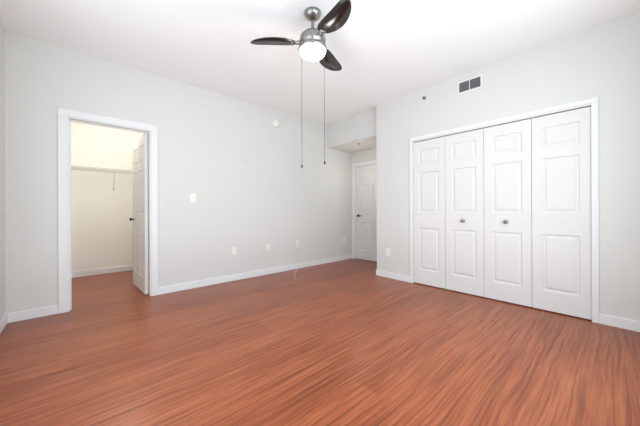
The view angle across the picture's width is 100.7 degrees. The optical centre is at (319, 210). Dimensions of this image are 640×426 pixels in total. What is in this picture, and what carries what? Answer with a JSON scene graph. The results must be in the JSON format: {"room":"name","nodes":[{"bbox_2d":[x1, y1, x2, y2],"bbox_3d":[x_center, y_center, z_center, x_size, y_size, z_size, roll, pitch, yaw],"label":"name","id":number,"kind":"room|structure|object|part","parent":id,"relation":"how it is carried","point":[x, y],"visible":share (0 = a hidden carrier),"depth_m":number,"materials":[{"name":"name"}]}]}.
{"room":"empty bedroom","nodes":[
{"label":"empty bedroom","id":0,"kind":"room"},
{"bbox_2d":[0,21,4,320],"bbox_3d":[-2.204,-0.315,1.568,0.120,2.735,6.360,0,0,-42],"label":"wall","id":1,"kind":"structure","parent":0,"point":[2,173],"depth_m":2.40,"materials":[{"name":"white paint"}]},
{"bbox_2d":[0,313,8,332],"bbox_3d":[-1.516,1.005,0.912,0.015,0.090,4.230,0,0,-42],"label":"baseboard","id":2,"kind":"structure","parent":1,"relation":"attached to","point":[5,319],"depth_m":2.39,"materials":[{"name":"white wood"}]},
{"bbox_2d":[71,122,143,271],"bbox_3d":[-3.353,-0.311,4.734,2.420,2.735,0.120,0,0,-42],"label":"wall","id":3,"kind":"structure","parent":0,"point":[101,225],"depth_m":4.40,"materials":[{"name":"white paint"}]},
{"bbox_2d":[71,166,132,190],"bbox_3d":[-3.241,-0.503,4.539,2.265,0.338,0.321,0,0,-42],"label":"wire closet shelf","id":4,"kind":"object","parent":3,"relation":"attached to","point":[102,170],"visible":0.44,"depth_m":4.26,"materials":[{"name":"grey metal"}]},
{"bbox_2d":[71,265,132,277],"bbox_3d":[-3.341,1.012,4.652,2.280,0.090,0.012,0,0,-42],"label":"baseboard","id":5,"kind":"structure","parent":3,"relation":"attached to","point":[123,268],"depth_m":4.38,"materials":[{"name":"white wood"}]},
{"bbox_2d":[4,31,351,313],"bbox_3d":[-1.162,-0.318,4.167,5.150,2.735,0.120,0,0,-42],"label":"wall","id":6,"kind":"structure","parent":0,"point":[211,144],"depth_m":3.53,"materials":[{"name":"white paint"}]},
{"bbox_2d":[9,305,57,322],"bbox_3d":[-2.793,1.010,2.600,0.322,0.090,0.012,0,0,-42],"label":"baseboard","id":7,"kind":"structure","parent":6,"relation":"attached to","point":[50,310],"depth_m":2.58,"materials":[{"name":"white wood"}]},
{"bbox_2d":[58,108,157,313],"bbox_3d":[-2.396,0.034,3.058,0.752,2.038,0.134,0,0,-42],"label":"door jamb","id":8,"kind":"structure","parent":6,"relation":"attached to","point":[90,122],"depth_m":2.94,"materials":[{"name":"white wood"}]},
{"bbox_2d":[130,133,147,294],"bbox_3d":[-2.409,0.041,3.546,0.710,2.005,0.135,0,0,45],"label":"door","id":9,"kind":"structure","parent":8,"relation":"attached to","point":[140,213],"depth_m":3.45,"materials":[{"name":"white wood"}]},
{"bbox_2d":[190,194,195,201],"bbox_3d":[-1.714,-0.169,3.579,0.070,0.115,0.011,0,0,-42],"label":"light switch","id":10,"kind":"object","parent":6,"relation":"attached to","point":[192,197],"visible":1,"depth_m":3.58,"materials":[{"name":"white plastic"}]},
{"bbox_2d":[232,247,236,254],"bbox_3d":[-1.284,0.605,3.968,0.070,0.115,0.008,0,0,-42],"label":"electrical outlet","id":11,"kind":"object","parent":6,"relation":"attached to","point":[234,252],"visible":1,"depth_m":3.97,"materials":[{"name":"white plastic"}]},
{"bbox_2d":[158,254,351,294],"bbox_3d":[-0.658,1.002,4.529,3.660,0.090,0.012,0,0,-42],"label":"baseboard","id":12,"kind":"structure","parent":6,"relation":"attached to","point":[184,286],"depth_m":4.04,"materials":[{"name":"white wood"}]},
{"bbox_2d":[272,119,278,127],"bbox_3d":[-0.735,-1.462,4.451,0.132,0.132,0.036,0,0,-42],"label":"smoke detector","id":13,"kind":"object","parent":6,"relation":"attached to","point":[275,122],"visible":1,"depth_m":4.43,"materials":[{"name":"white plastic"}]},
{"bbox_2d":[0,258,639,425],"bbox_3d":[-0.184,1.096,3.388,5.550,0.100,6.360,0,0,-42],"label":"floor","id":14,"kind":"structure","parent":0,"point":[353,342],"depth_m":1.86,"materials":[{"name":"brown wood"}]},
{"bbox_2d":[0,0,639,124],"bbox_3d":[-0.194,-1.739,3.388,5.550,0.100,6.360,0,0,-42],"label":"ceiling","id":15,"kind":"structure","parent":0,"point":[382,51],"depth_m":2.60,"materials":[{"name":"white paint"}]},
{"bbox_2d":[250,0,350,167],"bbox_3d":[0.033,-1.032,2.248,0.909,1.317,0.890,0,0,-42],"label":"ceiling fan","id":16,"kind":"object","parent":15,"relation":"hanging from","point":[312,46],"visible":1,"depth_m":2.20,"materials":[{"name":"silver metal"}]},
{"bbox_2d":[327,109,375,152],"bbox_3d":[0.843,-1.470,5.053,0.740,0.445,1.260,0,0,-42],"label":"ceiling soffit","id":17,"kind":"structure","parent":15,"relation":"attached to","point":[347,134],"depth_m":4.87,"materials":[{"name":"white paint"}]},
{"bbox_2d":[352,148,375,163],"bbox_3d":[1.051,-1.326,5.464,0.120,0.735,0.927,0,0,-42],"label":"wall","id":18,"kind":"structure","parent":0,"point":[364,156],"depth_m":5.51,"materials":[{"name":"white paint"}]},
{"bbox_2d":[352,160,376,258],"bbox_3d":[1.067,0.016,5.440,0.136,2.050,0.975,0,0,-42],"label":"door frame","id":19,"kind":"structure","parent":18,"relation":"attached to","point":[353,204],"depth_m":5.70,"materials":[{"name":"white wood"}]},
{"bbox_2d":[356,164,376,261],"bbox_3d":[1.044,0.048,5.403,0.085,1.967,0.810,0,0,-42],"label":"door","id":20,"kind":"structure","parent":18,"relation":"in","point":[366,212],"depth_m":5.50,"materials":[{"name":"white wood"}]},
{"bbox_2d":[376,11,639,320],"bbox_3d":[1.950,-0.329,3.198,0.120,2.735,2.970,0,0,-42],"label":"wall","id":21,"kind":"structure","parent":0,"point":[617,67],"depth_m":2.58,"materials":[{"name":"white paint"}]},
{"bbox_2d":[386,248,389,255],"bbox_3d":[1.052,0.646,4.101,0.008,0.115,0.070,0,0,-42],"label":"outlet","id":22,"kind":"object","parent":21,"relation":"attached to","point":[387,252],"visible":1,"depth_m":4.10,"materials":[{"name":"white plastic"}]},
{"bbox_2d":[376,270,409,281],"bbox_3d":[1.106,0.996,4.039,0.012,0.090,0.584,0,0,-42],"label":"baseboard","id":23,"kind":"structure","parent":21,"relation":"attached to","point":[400,277],"depth_m":4.02,"materials":[{"name":"white wood"}]},
{"bbox_2d":[458,74,481,94],"bbox_3d":[1.827,-1.534,3.235,0.008,0.155,0.275,0,0,-42],"label":"air vent","id":24,"kind":"object","parent":21,"relation":"in","point":[469,84],"visible":1,"depth_m":3.23,"materials":[{"name":"white metal"}]},
{"bbox_2d":[410,97,598,322],"bbox_3d":[1.976,0.019,3.170,0.122,2.038,1.831,0,0,-42],"label":"door jamb","id":25,"kind":"structure","parent":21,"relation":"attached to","point":[539,115],"depth_m":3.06,"materials":[{"name":"white wood"}]},
{"bbox_2d":[413,106,591,319],"bbox_3d":[1.936,0.027,3.134,0.082,1.998,1.789,0,0,-42],"label":"door","id":26,"kind":"structure","parent":25,"relation":"attached to","point":[561,225],"depth_m":2.94,"materials":[{"name":"white wood"}]},
{"bbox_3d":[1.503,0.029,3.649,0.032,1.998,0.444,0,0,-42],"label":"bifold door panel","id":27,"kind":"part","parent":26,"relation":"part of","materials":[{"name":"white wood"}]},
{"bbox_3d":[1.785,0.028,3.300,0.082,1.998,0.444,0,0,-42],"label":"bifold door panel","id":28,"kind":"part","parent":26,"relation":"part of","materials":[{"name":"white wood"}]},
{"bbox_3d":[2.086,0.027,2.967,0.082,1.998,0.444,0,0,-42],"label":"bifold door panel","id":29,"kind":"part","parent":26,"relation":"part of","materials":[{"name":"white wood"}]},
{"bbox_2d":[599,314,639,331],"bbox_3d":[2.720,0.991,2.252,0.015,0.090,0.479,0,0,-42],"label":"baseboard","id":30,"kind":"structure","parent":21,"relation":"attached to","point":[623,323],"depth_m":2.33,"materials":[{"name":"white wood"}]}
]}

